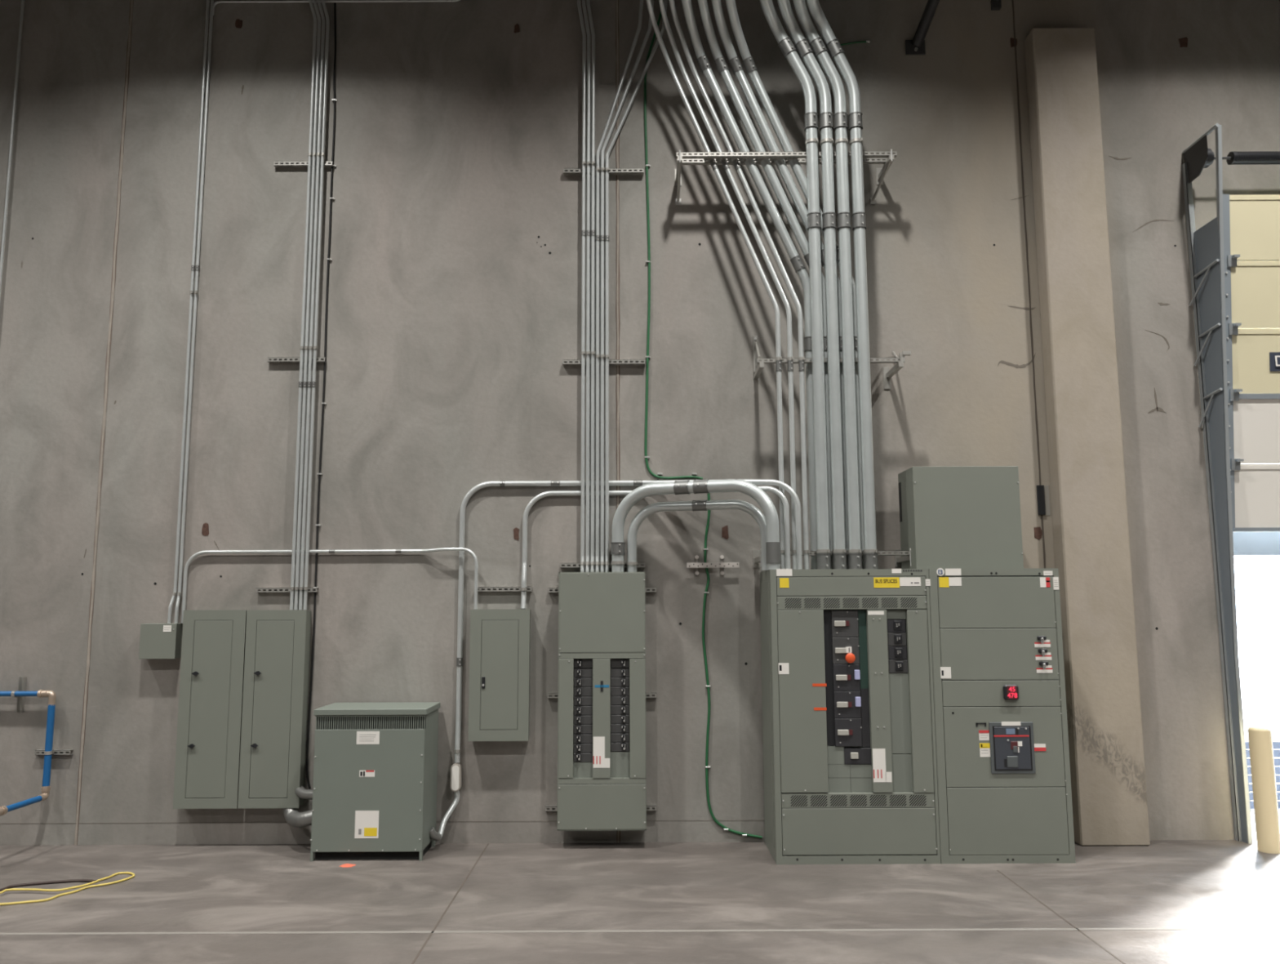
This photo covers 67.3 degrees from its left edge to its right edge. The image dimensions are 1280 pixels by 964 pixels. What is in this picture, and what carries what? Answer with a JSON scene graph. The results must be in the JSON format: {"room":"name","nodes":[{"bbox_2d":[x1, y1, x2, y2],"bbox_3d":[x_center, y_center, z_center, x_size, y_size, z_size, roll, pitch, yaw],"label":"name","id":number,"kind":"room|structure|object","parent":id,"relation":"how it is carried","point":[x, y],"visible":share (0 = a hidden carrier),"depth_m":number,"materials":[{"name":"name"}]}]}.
{"room":"warehouse interior","nodes":[
{"label":"warehouse interior","id":0,"kind":"room"},
{"bbox_2d":[0,0,1279,844],"bbox_3d":[0.991,-2.011,8.851,30.000,10.200,0.222,0,-7,0],"label":"wall","id":1,"kind":"structure","parent":0,"point":[454,301],"depth_m":8.65,"materials":[{"name":"concrete"}]},
{"bbox_2d":[0,0,24,297],"bbox_3d":[-5.790,-1.413,8.643,0.023,8.980,0.024,0,-7,0],"label":"conduit","id":2,"kind":"object","parent":1,"relation":"attached to","point":[22,1],"visible":1,"depth_m":8.85,"materials":[{"name":"grey metal"}]},
{"bbox_2d":[16,676,26,712],"bbox_3d":[-5.305,1.824,8.238,0.040,0.296,0.040,0,-7,0],"label":"channel","id":3,"kind":"object","parent":1,"relation":"attached to","point":[22,681],"visible":0.86,"depth_m":8.24,"materials":[{"name":"silver metal"}]},
{"bbox_2d":[34,749,72,755],"bbox_3d":[-4.990,2.300,8.178,0.306,0.041,0.040,0,-7,0],"label":"channel","id":4,"kind":"object","parent":1,"relation":"attached to","point":[40,751],"visible":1,"depth_m":8.16,"materials":[{"name":"silver metal"}]},
{"bbox_2d":[0,689,56,815],"bbox_3d":[-5.415,2.375,7.812,0.893,1.292,0.748,0,-7,0],"label":"pipe","id":5,"kind":"object","parent":4,"relation":"attached to","point":[46,788],"visible":1,"depth_m":8.11,"materials":[{"name":"blue metal"}]},
{"bbox_2d":[74,0,133,844],"bbox_3d":[-4.778,-1.404,8.665,0.039,9.000,0.008,0,-7,0],"label":"joint","id":6,"kind":"object","parent":1,"relation":"attached to","point":[131,15],"depth_m":8.55,"materials":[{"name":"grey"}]},
{"bbox_2d":[138,622,182,658],"bbox_3d":[-4.116,1.365,8.253,0.306,0.298,0.124,0,-7,0],"label":"junction box","id":7,"kind":"object","parent":1,"relation":"attached to","point":[157,641],"visible":1,"depth_m":8.20,"materials":[{"name":"grey metal"}]},
{"bbox_2d":[167,0,209,623],"bbox_3d":[-4.059,-2.328,8.741,0.051,7.154,0.062,0,-7,0],"label":"conduit","id":8,"kind":"object","parent":7,"relation":"attached to","point":[193,266],"visible":1,"depth_m":8.64,"materials":[{"name":"silver metal"}]},
{"bbox_2d":[174,0,213,623],"bbox_3d":[-4.012,-2.329,8.741,0.034,7.154,0.062,0,-7,0],"label":"conduit","id":9,"kind":"object","parent":7,"relation":"attached to","point":[196,292],"visible":1,"depth_m":8.63,"materials":[{"name":"silver metal"}]},
{"bbox_2d":[201,522,208,535],"bbox_3d":[-3.814,0.415,8.434,0.065,0.115,0.002,0,-7,0],"label":"rust patch","id":10,"kind":"object","parent":1,"relation":"attached to","point":[205,531],"visible":1,"depth_m":8.43,"materials":[{"name":"metal"}]},
{"bbox_2d":[173,609,247,808],"bbox_3d":[-3.626,1.914,8.161,0.533,1.638,0.168,0,-7,0],"label":"panelboard","id":11,"kind":"object","parent":1,"relation":"attached to","point":[207,766],"visible":0.99,"depth_m":8.10,"materials":[{"name":"grey metal"}]},
{"bbox_2d":[235,18,242,28],"bbox_3d":[-3.772,-4.308,9.031,0.069,0.095,0.002,0,-7,0],"label":"rust patch","id":12,"kind":"object","parent":1,"relation":"attached to","point":[238,24],"visible":1,"depth_m":9.03,"materials":[{"name":"metal"}]},
{"bbox_2d":[237,609,311,808],"bbox_3d":[-3.097,1.912,8.161,0.507,1.635,0.168,0,-7,0],"label":"panelboard","id":13,"kind":"object","parent":1,"relation":"attached to","point":[273,753],"visible":1,"depth_m":8.10,"materials":[{"name":"grey metal"}]},
{"bbox_2d":[282,808,311,827],"bbox_3d":[-2.793,2.751,7.903,0.496,0.178,0.188,-6,-9,37],"label":"conduit","id":14,"kind":"object","parent":13,"relation":"attached to","point":[296,819],"visible":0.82,"depth_m":7.81,"materials":[{"name":"grey metal"}]},
{"bbox_2d":[289,0,316,609],"bbox_3d":[-3.072,-2.392,8.717,0.135,7.042,0.050,1,-7,-7],"label":"conduit","id":15,"kind":"object","parent":13,"relation":"attached to","point":[309,154],"visible":0.96,"depth_m":8.61,"materials":[{"name":"silver metal"}]},
{"bbox_2d":[294,784,312,799],"bbox_3d":[-2.746,2.576,7.965,0.355,0.105,0.107,-5,-9,34],"label":"conduit","id":16,"kind":"object","parent":13,"relation":"attached to","point":[300,792],"visible":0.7,"depth_m":7.94,"materials":[{"name":"grey metal"}]},
{"bbox_2d":[293,0,320,609],"bbox_3d":[-3.033,-2.392,8.717,0.135,7.042,0.050,1,-7,-7],"label":"conduit","id":17,"kind":"object","parent":13,"relation":"attached to","point":[313,154],"visible":0.98,"depth_m":8.61,"materials":[{"name":"silver metal"}]},
{"bbox_2d":[298,0,324,609],"bbox_3d":[-2.994,-2.392,8.717,0.135,7.042,0.050,1,-7,-7],"label":"conduit","id":18,"kind":"object","parent":13,"relation":"attached to","point":[318,155],"visible":1,"depth_m":8.61,"materials":[{"name":"silver metal"}]},
{"bbox_2d":[302,0,329,609],"bbox_3d":[-2.954,-2.392,8.717,0.135,7.042,0.050,1,-7,-7],"label":"conduit","id":19,"kind":"object","parent":13,"relation":"attached to","point":[322,154],"visible":0.99,"depth_m":8.61,"materials":[{"name":"silver metal"}]},
{"bbox_2d":[256,587,318,592],"bbox_3d":[-3.064,0.940,8.348,0.528,0.041,0.040,0,-7,0],"label":"channel","id":20,"kind":"object","parent":1,"relation":"attached to","point":[260,588],"visible":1,"depth_m":8.33,"materials":[{"name":"silver metal"}]},
{"bbox_2d":[266,357,325,363],"bbox_3d":[-3.073,-1.092,8.605,0.515,0.041,0.040,0,-7,0],"label":"channel","id":21,"kind":"object","parent":1,"relation":"attached to","point":[277,361],"visible":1,"depth_m":8.59,"materials":[{"name":"silver metal"}]},
{"bbox_2d":[273,160,333,167],"bbox_3d":[-3.093,-2.922,8.836,0.536,0.041,0.040,0,-7,0],"label":"channel","id":22,"kind":"object","parent":1,"relation":"attached to","point":[277,164],"visible":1,"depth_m":8.82,"materials":[{"name":"silver metal"}]},
{"bbox_2d":[306,2,337,788],"bbox_3d":[-2.831,-1.090,8.614,0.082,7.444,0.022,0,-7,0],"label":"cable","id":23,"kind":"object","parent":1,"relation":"attached to","point":[334,100],"visible":1,"depth_m":8.56,"materials":[{"name":"black plastic"}]},
{"bbox_2d":[181,547,478,623],"bbox_3d":[-2.683,0.897,8.340,2.569,0.641,0.085,0,-7,2],"label":"conduit","id":24,"kind":"object","parent":1,"relation":"attached to","point":[330,551],"visible":1,"depth_m":8.37,"materials":[{"name":"silver metal"}]},
{"bbox_2d":[211,0,460,15],"bbox_3d":[-2.824,-4.750,9.058,2.394,0.730,0.022,0,-7,0],"label":"conduit","id":25,"kind":"object","parent":1,"relation":"attached to","point":[215,3],"visible":1,"depth_m":9.02,"materials":[{"name":"grey metal"}]},
{"bbox_2d":[31,820,671,823],"bbox_3d":[-2.779,2.877,8.124,12.418,0.002,0.003,0,-7,0],"label":"joint","id":26,"kind":"object","parent":1,"relation":"attached to","point":[646,820],"depth_m":8.12,"materials":[{"name":"brown"}]},
{"bbox_2d":[450,762,462,791],"bbox_3d":[-1.553,2.493,8.115,0.084,0.230,0.074,0,-7,0],"label":"oval fitting","id":27,"kind":"object","parent":1,"relation":"attached to","point":[456,768],"visible":1,"depth_m":8.08,"materials":[{"name":"grey metal"}]},
{"bbox_2d":[468,608,530,741],"bbox_3d":[-1.193,1.640,8.203,0.507,1.098,0.150,0,-7,0],"label":"panelboard","id":28,"kind":"object","parent":1,"relation":"attached to","point":[500,651],"visible":1,"depth_m":8.14,"materials":[{"name":"grey metal"}]},
{"bbox_2d":[520,486,790,608],"bbox_3d":[0.120,0.567,8.232,2.314,1.034,0.292,-2,-7,11],"label":"conduit","id":29,"kind":"object","parent":28,"relation":"attached to","point":[786,508],"visible":0.68,"depth_m":8.33,"materials":[{"name":"silver metal"}]},
{"bbox_2d":[477,586,532,591],"bbox_3d":[-1.187,0.932,8.348,0.493,0.041,0.040,0,-7,0],"label":"channel","id":30,"kind":"object","parent":1,"relation":"attached to","point":[479,588],"visible":0.98,"depth_m":8.33,"materials":[{"name":"silver metal"}]},
{"bbox_2d":[513,527,519,540],"bbox_3d":[-1.085,0.457,8.428,0.054,0.119,0.002,0,-7,0],"label":"rust patch","id":31,"kind":"object","parent":1,"relation":"attached to","point":[516,531],"visible":1,"depth_m":8.43,"materials":[{"name":"metal"}]},
{"bbox_2d":[514,23,519,33],"bbox_3d":[-1.157,-4.261,9.024,0.054,0.096,0.002,0,-7,0],"label":"rust patch","id":32,"kind":"object","parent":1,"relation":"attached to","point":[517,29],"visible":1,"depth_m":9.02,"materials":[{"name":"metal"}]},
{"bbox_2d":[545,804,656,811],"bbox_3d":[-0.331,2.756,8.118,0.938,0.041,0.040,0,-7,0],"label":"channel","id":33,"kind":"object","parent":1,"relation":"attached to","point":[651,806],"visible":0.3,"depth_m":8.10,"materials":[{"name":"silver metal"}]},
{"bbox_2d":[547,693,656,698],"bbox_3d":[-0.325,1.830,8.235,0.931,0.041,0.040,0,-7,0],"label":"channel","id":34,"kind":"object","parent":1,"relation":"attached to","point":[553,695],"visible":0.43,"depth_m":8.21,"materials":[{"name":"silver metal"}]},
{"bbox_2d":[556,572,646,831],"bbox_3d":[-0.321,1.831,8.110,0.740,2.128,0.208,0,-7,0],"label":"breaker panel","id":35,"kind":"object","parent":34,"relation":"attached to","point":[602,758],"visible":1,"depth_m":8.03,"materials":[{"name":"grey metal"}]},
{"bbox_2d":[577,0,586,572],"bbox_3d":[-0.536,-2.557,8.730,0.086,6.734,0.064,0,-7,0],"label":"conduit","id":36,"kind":"object","parent":35,"relation":"attached to","point":[584,36],"visible":0.99,"depth_m":8.62,"materials":[{"name":"silver metal"}]},
{"bbox_2d":[582,0,591,572],"bbox_3d":[-0.493,-2.557,8.730,0.086,6.734,0.064,0,-7,0],"label":"conduit","id":37,"kind":"object","parent":35,"relation":"attached to","point":[588,162],"visible":0.99,"depth_m":8.62,"materials":[{"name":"silver metal"}]},
{"bbox_2d":[586,0,595,572],"bbox_3d":[-0.450,-2.557,8.730,0.086,6.734,0.064,0,-7,0],"label":"conduit","id":38,"kind":"object","parent":35,"relation":"attached to","point":[588,2],"visible":0.98,"depth_m":8.64,"materials":[{"name":"silver metal"}]},
{"bbox_2d":[595,0,643,572],"bbox_3d":[-0.170,-1.972,8.648,0.465,5.550,0.079,-1,-7,4],"label":"conduit","id":39,"kind":"object","parent":35,"relation":"attached to","point":[641,6],"visible":0.98,"depth_m":8.64,"materials":[{"name":"silver metal"}]},
{"bbox_2d":[600,0,654,572],"bbox_3d":[-0.096,-1.972,8.648,0.527,5.550,0.080,-1,-7,4],"label":"conduit","id":40,"kind":"object","parent":35,"relation":"attached to","point":[650,26],"visible":0.98,"depth_m":8.63,"materials":[{"name":"silver metal"}]},
{"bbox_2d":[604,0,667,572],"bbox_3d":[-0.015,-1.972,8.649,0.604,5.549,0.083,-1,-7,3],"label":"conduit","id":41,"kind":"object","parent":35,"relation":"attached to","point":[607,154],"visible":0.98,"depth_m":8.63,"materials":[{"name":"silver metal"}]},
{"bbox_2d":[610,479,780,572],"bbox_3d":[0.442,0.362,8.046,1.471,0.764,0.132,-3,-8,20],"label":"conduit","id":42,"kind":"object","parent":35,"relation":"attached to","point":[772,544],"visible":1,"depth_m":8.02,"materials":[{"name":"silver metal"}]},
{"bbox_2d":[626,499,767,572],"bbox_3d":[0.482,0.452,8.115,1.244,0.603,0.102,-2,-8,16],"label":"conduit","id":43,"kind":"object","parent":35,"relation":"attached to","point":[695,505],"visible":0.94,"depth_m":8.13,"materials":[{"name":"silver metal"}]},
{"bbox_2d":[560,562,644,568],"bbox_3d":[-0.323,0.726,8.369,0.737,0.041,0.050,0,-7,0],"label":"channel","id":44,"kind":"object","parent":1,"relation":"attached to","point":[638,563],"visible":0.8,"depth_m":8.34,"materials":[{"name":"silver metal"}]},
{"bbox_2d":[548,587,656,592],"bbox_3d":[-0.326,0.939,8.347,0.937,0.041,0.040,0,-7,0],"label":"channel","id":45,"kind":"object","parent":1,"relation":"attached to","point":[553,588],"visible":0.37,"depth_m":8.33,"materials":[{"name":"silver metal"}]},
{"bbox_2d":[563,168,643,175],"bbox_3d":[-0.334,-2.848,8.820,0.733,0.041,0.050,0,-7,0],"label":"channel","id":46,"kind":"object","parent":1,"relation":"attached to","point":[612,171],"visible":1,"depth_m":8.80,"materials":[{"name":"silver metal"}]},
{"bbox_2d":[562,359,644,365],"bbox_3d":[-0.321,-1.068,8.596,0.736,0.041,0.050,0,-7,0],"label":"channel","id":47,"kind":"object","parent":1,"relation":"attached to","point":[573,363],"visible":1,"depth_m":8.57,"materials":[{"name":"silver metal"}]},
{"bbox_2d":[615,0,620,842],"bbox_3d":[-0.199,-1.424,8.665,0.041,9.000,0.008,0,-7,0],"label":"joint","id":48,"kind":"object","parent":1,"relation":"attached to","point":[617,28],"depth_m":8.72,"materials":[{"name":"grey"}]},
{"bbox_2d":[453,479,802,762],"bbox_3d":[-0.105,1.161,8.192,2.955,2.407,0.351,-1,-7,9],"label":"conduit","id":49,"kind":"object","parent":1,"relation":"attached to","point":[756,482],"visible":0.88,"depth_m":8.30,"materials":[{"name":"silver metal"}]},
{"bbox_2d":[644,12,702,479],"bbox_3d":[0.289,-2.400,8.777,0.515,4.806,0.024,0,-7,0],"label":"ground wire","id":50,"kind":"object","parent":1,"relation":"attached to","point":[647,357],"visible":0.97,"depth_m":8.69,"materials":[{"name":"green"}]},
{"bbox_2d":[686,555,739,575],"bbox_3d":[0.634,0.723,8.364,0.455,0.172,0.059,0,-7,0],"label":"bar","id":51,"kind":"object","parent":1,"relation":"attached to","point":[696,565],"visible":1,"depth_m":8.34,"materials":[{"name":"grey metal"}]},
{"bbox_2d":[721,524,728,539],"bbox_3d":[0.747,0.440,8.429,0.061,0.122,0.002,0,-7,0],"label":"rust patch","id":52,"kind":"object","parent":1,"relation":"attached to","point":[725,529],"visible":1,"depth_m":8.43,"materials":[{"name":"metal"}]},
{"bbox_2d":[702,493,762,838],"bbox_3d":[0.781,1.496,8.284,0.486,3.047,0.024,0,-7,0],"label":"ground wire","id":53,"kind":"object","parent":1,"relation":"attached to","point":[705,548],"visible":0.95,"depth_m":8.24,"materials":[{"name":"green"}]},
{"bbox_2d":[674,149,897,205],"bbox_3d":[1.287,-2.740,8.611,1.935,0.350,0.436,0,-7,0],"label":"strut trapeze","id":54,"kind":"object","parent":1,"relation":"attached to","point":[881,173],"visible":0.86,"depth_m":8.46,"materials":[{"name":"silver metal"}]},
{"bbox_2d":[752,335,911,389],"bbox_3d":[1.655,-1.097,8.402,1.307,0.484,0.438,0,-7,0],"label":"strut trapeze","id":55,"kind":"object","parent":1,"relation":"attached to","point":[888,374],"visible":0.83,"depth_m":8.23,"materials":[{"name":"silver metal"}]},
{"bbox_2d":[752,547,911,567],"bbox_3d":[1.638,0.646,8.177,1.303,0.160,0.448,0,-7,0],"label":"strut trapeze","id":56,"kind":"object","parent":1,"relation":"attached to","point":[757,560],"visible":0.62,"depth_m":8.05,"materials":[{"name":"silver metal"}]},
{"bbox_2d":[840,40,870,45],"bbox_3d":[1.903,-4.091,8.991,0.506,0.078,0.020,0,-7,0],"label":"strut","id":57,"kind":"object","parent":1,"relation":"attached to","point":[861,42],"visible":0.71,"depth_m":8.99,"materials":[{"name":"grey"}]},
{"bbox_2d":[905,0,939,55],"bbox_3d":[2.883,-4.918,8.515,0.167,1.710,1.411,4,-8,-28],"label":"brace","id":58,"kind":"object","parent":1,"relation":"attached to","point":[916,46],"visible":1,"depth_m":8.86,"materials":[{"name":"grey metal"}]},
{"bbox_2d":[990,0,1001,10],"bbox_3d":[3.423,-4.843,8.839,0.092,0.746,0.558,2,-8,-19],"label":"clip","id":59,"kind":"object","parent":1,"relation":"attached to","point":[996,5],"visible":1,"depth_m":9.00,"materials":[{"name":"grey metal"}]},
{"bbox_2d":[1009,37,1017,47],"bbox_3d":[3.503,-4.118,9.003,0.064,0.099,0.002,0,-7,0],"label":"rust patch","id":60,"kind":"object","parent":1,"relation":"attached to","point":[1012,42],"visible":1,"depth_m":9.00,"materials":[{"name":"metal"}]},
{"bbox_2d":[1012,0,1045,568],"bbox_3d":[3.527,-1.440,8.666,0.020,9.000,0.006,0,-7,0],"label":"trim","id":61,"kind":"structure","parent":1,"relation":"attached to","point":[1018,97],"depth_m":8.72,"materials":[{"name":"brown"}]},
{"bbox_2d":[1034,527,1042,539],"bbox_3d":[3.496,0.451,8.426,0.076,0.114,0.002,0,-7,0],"label":"rust patch","id":62,"kind":"object","parent":1,"relation":"attached to","point":[1037,531],"visible":1,"depth_m":8.43,"materials":[{"name":"metal"}]},
{"bbox_2d":[1036,484,1050,515],"bbox_3d":[3.552,0.159,8.454,0.108,0.266,0.018,0,-7,0],"label":"wall plate","id":63,"kind":"object","parent":1,"relation":"attached to","point":[1042,491],"visible":1,"depth_m":8.45,"materials":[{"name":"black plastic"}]},
{"bbox_2d":[1178,36,1187,47],"bbox_3d":[5.092,-4.121,9.002,0.088,0.104,0.002,0,-7,0],"label":"rust patch","id":64,"kind":"object","parent":1,"relation":"attached to","point":[1183,42],"visible":1,"depth_m":9.00,"materials":[{"name":"metal"}]},
{"bbox_2d":[1182,123,1253,844],"bbox_3d":[5.045,-0.053,8.228,0.160,6.125,0.519,0,-7,0],"label":"door track","id":65,"kind":"object","parent":1,"relation":"attached to","point":[1206,244],"visible":1,"depth_m":8.34,"materials":[{"name":"silver metal"}]},
{"bbox_2d":[1213,156,1231,159],"bbox_3d":[6.509,-2.907,8.609,2.794,0.023,0.024,0,-7,0],"label":"shaft","id":66,"kind":"object","parent":65,"relation":"attached to","point":[1223,157],"visible":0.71,"depth_m":8.60,"materials":[{"name":"grey metal"}]},
{"bbox_2d":[1226,151,1279,164],"bbox_3d":[6.449,-2.906,8.609,2.315,0.120,0.120,0,-7,0],"label":"spring","id":67,"kind":"object","parent":66,"relation":"attached to","point":[1237,157],"visible":1,"depth_m":8.56,"materials":[{"name":"black metal"}]},
{"bbox_2d":[1222,194,1279,532],"bbox_3d":[6.501,-1.044,8.378,2.867,2.928,0.355,0,-7,0],"label":"door","id":68,"kind":"structure","parent":65,"relation":"attached to","point":[1251,223],"depth_m":8.36,"materials":[{"name":"white metal"}]},
{"bbox_2d":[0,833,1279,963],"bbox_3d":[1.008,1.756,-2.813,30.400,0.201,22.420,0,-7,0],"label":"floor","id":69,"kind":"structure","parent":0,"point":[1162,883],"depth_m":6.43,"materials":[{"name":"concrete"}]},
{"bbox_2d":[0,879,96,891],"bbox_3d":[-4.318,2.896,6.896,0.735,0.022,0.164,3,-8,-26],"label":"cord","id":70,"kind":"object","parent":69,"relation":"on","point":[67,880],"visible":0.89,"depth_m":6.96,"materials":[{"name":"brown plastic"}]},
{"bbox_2d":[0,880,98,893],"bbox_3d":[-4.229,2.863,6.748,0.729,0.016,0.159,3,-8,-22],"label":"extension cord","id":71,"kind":"object","parent":69,"relation":"on","point":[96,881],"visible":1,"depth_m":6.74,"materials":[{"name":"yellow plastic"}]},
{"bbox_2d":[0,871,134,905],"bbox_3d":[-4.081,2.880,6.763,0.313,0.016,1.038,-6,-9,39],"label":"extension cord","id":72,"kind":"object","parent":69,"relation":"on","point":[119,873],"visible":0.98,"depth_m":6.82,"materials":[{"name":"yellow plastic"}]},
{"bbox_2d":[310,702,440,861],"bbox_3d":[-2.155,2.431,7.878,0.902,1.169,0.542,0,-7,0],"label":"transformer","id":73,"kind":"object","parent":69,"relation":"on","point":[375,764],"visible":0.99,"depth_m":7.63,"materials":[{"name":"grey metal"}]},
{"bbox_2d":[429,791,459,841],"bbox_3d":[-1.625,2.768,7.967,0.083,0.376,0.338,-6,-9,38],"label":"conduit","id":74,"kind":"object","parent":73,"relation":"attached to","point":[433,835],"visible":0.98,"depth_m":7.96,"materials":[{"name":"grey metal"}]},
{"bbox_2d":[0,843,1279,963],"bbox_3d":[0.009,2.035,0.156,26.000,0.002,15.980,0,-7,0],"label":"joint","id":75,"kind":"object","parent":69,"relation":"in","point":[433,931],"depth_m":5.91,"materials":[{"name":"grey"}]},
{"bbox_2d":[759,568,940,864],"bbox_3d":[1.682,1.860,7.874,1.280,2.268,0.707,0,-7,0],"label":"switchboard","id":76,"kind":"object","parent":69,"relation":"on","point":[850,767],"visible":1,"depth_m":7.55,"materials":[{"name":"grey metal"}]},
{"bbox_2d":[646,0,785,568],"bbox_3d":[0.544,-1.865,8.243,1.257,5.232,0.472,3,-8,-21],"label":"conduit","id":77,"kind":"object","parent":76,"relation":"attached to","point":[778,347],"visible":0.97,"depth_m":8.28,"materials":[{"name":"silver metal"}]},
{"bbox_2d":[658,0,796,569],"bbox_3d":[0.644,-1.865,8.243,1.253,5.232,0.472,3,-8,-21],"label":"conduit","id":78,"kind":"object","parent":76,"relation":"attached to","point":[789,343],"visible":0.98,"depth_m":8.28,"materials":[{"name":"silver metal"}]},
{"bbox_2d":[669,0,809,569],"bbox_3d":[0.737,-1.866,8.240,1.260,5.232,0.467,2,-8,-21],"label":"conduit","id":79,"kind":"object","parent":76,"relation":"attached to","point":[800,322],"visible":0.98,"depth_m":8.26,"materials":[{"name":"silver metal"}]},
{"bbox_2d":[681,0,817,568],"bbox_3d":[0.798,-1.871,8.247,1.392,5.242,0.536,4,-8,-29],"label":"conduit","id":80,"kind":"object","parent":76,"relation":"attached to","point":[796,260],"visible":0.88,"depth_m":8.38,"materials":[{"name":"silver metal"}]},
{"bbox_2d":[697,0,832,568],"bbox_3d":[0.932,-1.871,8.244,1.389,5.241,0.530,4,-8,-29],"label":"conduit","id":81,"kind":"object","parent":76,"relation":"attached to","point":[722,68],"visible":0.59,"depth_m":8.44,"materials":[{"name":"silver metal"}]},
{"bbox_2d":[711,0,848,568],"bbox_3d":[1.055,-1.872,8.239,1.398,5.241,0.518,4,-8,-29],"label":"conduit","id":82,"kind":"object","parent":76,"relation":"attached to","point":[735,63],"visible":0.65,"depth_m":8.46,"materials":[{"name":"silver metal"}]},
{"bbox_2d":[725,0,863,568],"bbox_3d":[1.180,-1.873,8.236,1.401,5.240,0.510,4,-8,-29],"label":"conduit","id":83,"kind":"object","parent":76,"relation":"attached to","point":[748,61],"visible":0.65,"depth_m":8.46,"materials":[{"name":"silver metal"}]},
{"bbox_2d":[760,0,831,568],"bbox_3d":[1.204,-1.898,8.059,0.307,5.246,0.820,-7,-10,44],"label":"conduit","id":84,"kind":"object","parent":76,"relation":"on","point":[785,44],"visible":0.96,"depth_m":8.19,"materials":[{"name":"silver metal"}]},
{"bbox_2d":[777,0,847,568],"bbox_3d":[1.342,-1.899,8.058,0.306,5.246,0.808,-7,-10,43],"label":"conduit","id":85,"kind":"object","parent":76,"relation":"attached to","point":[804,50],"visible":0.93,"depth_m":8.19,"materials":[{"name":"silver metal"}]},
{"bbox_2d":[792,0,862,568],"bbox_3d":[1.472,-1.899,8.058,0.306,5.245,0.804,-7,-10,43],"label":"conduit","id":86,"kind":"object","parent":76,"relation":"attached to","point":[816,44],"visible":0.97,"depth_m":8.19,"materials":[{"name":"silver metal"}]},
{"bbox_2d":[805,0,878,568],"bbox_3d":[1.594,-1.899,8.058,0.304,5.244,0.819,-7,-10,44],"label":"conduit","id":87,"kind":"object","parent":76,"relation":"on","point":[870,553],"visible":0.94,"depth_m":8.19,"materials":[{"name":"silver metal"}]},
{"bbox_2d":[893,634,902,644],"bbox_3d":[2.053,1.248,7.631,0.060,0.072,0.020,0,-7,0],"label":"switch","id":88,"kind":"object","parent":76,"relation":"attached to","point":[897,637],"depth_m":7.63,"materials":[{"name":"black plastic"}]},
{"bbox_2d":[893,621,902,630],"bbox_3d":[2.052,1.143,7.644,0.060,0.072,0.020,0,-7,0],"label":"switch","id":89,"kind":"object","parent":76,"relation":"attached to","point":[897,624],"depth_m":7.64,"materials":[{"name":"black plastic"}]},
{"bbox_2d":[894,648,902,657],"bbox_3d":[2.053,1.353,7.617,0.060,0.072,0.020,0,-7,0],"label":"switch","id":90,"kind":"object","parent":76,"relation":"attached to","point":[898,651],"depth_m":7.62,"materials":[{"name":"black plastic"}]},
{"bbox_2d":[895,661,903,671],"bbox_3d":[2.054,1.458,7.604,0.060,0.072,0.020,0,-7,0],"label":"switch","id":91,"kind":"object","parent":76,"relation":"attached to","point":[899,664],"depth_m":7.60,"materials":[{"name":"black plastic"}]},
{"bbox_2d":[928,568,1075,863],"bbox_3d":[2.833,1.854,7.867,1.035,2.269,0.723,0,-7,0],"label":"switchboard","id":92,"kind":"object","parent":69,"relation":"on","point":[1003,765],"visible":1,"depth_m":7.53,"materials":[{"name":"grey metal"}]},
{"bbox_2d":[897,466,1023,568],"bbox_3d":[2.676,0.317,8.070,0.870,0.840,0.465,0,-7,0],"label":"box","id":93,"kind":"object","parent":92,"relation":"on","point":[953,517],"visible":0.88,"depth_m":7.85,"materials":[{"name":"grey metal"}]},
{"bbox_2d":[1024,27,1150,845],"bbox_3d":[3.902,-0.574,8.457,0.574,7.224,0.200,0,-7,0],"label":"column","id":94,"kind":"structure","parent":69,"relation":"on","point":[1089,506],"depth_m":8.33,"materials":[{"name":"concrete"}]},
{"bbox_2d":[1247,724,1279,853],"bbox_3d":[5.066,2.480,7.795,0.166,0.989,0.166,0,-7,0],"label":"bollard","id":95,"kind":"object","parent":69,"relation":"on","point":[1260,737],"visible":1,"depth_m":7.74,"materials":[{"name":"yellow metal"}]},
{"bbox_2d":[1232,532,1279,555],"bbox_3d":[6.445,0.244,8.778,3.350,0.840,0.195,0,-7,0],"label":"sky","id":96,"kind":"structure","parent":0,"point":[1245,544],"depth_m":8.80,"materials":[{"name":"blue"}]},
{"label":"outside","id":97,"kind":"structure","parent":0,"visible":0},
{"bbox_2d":[1237,631,1279,833],"bbox_3d":[10.030,6.918,37.957,60.000,0.200,59.780,0,-7,0],"label":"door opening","id":98,"kind":"structure","parent":97,"point":[1259,653],"depth_m":24.64,"materials":[{"name":"grey concrete"}]},
{"bbox_2d":[1244,739,1279,811],"bbox_3d":[6.419,2.893,9.489,0.922,0.682,0.120,0,-7,0],"label":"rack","id":99,"kind":"object","parent":98,"relation":"on","point":[1276,744],"visible":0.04,"depth_m":9.44,"materials":[{"name":"blue"}]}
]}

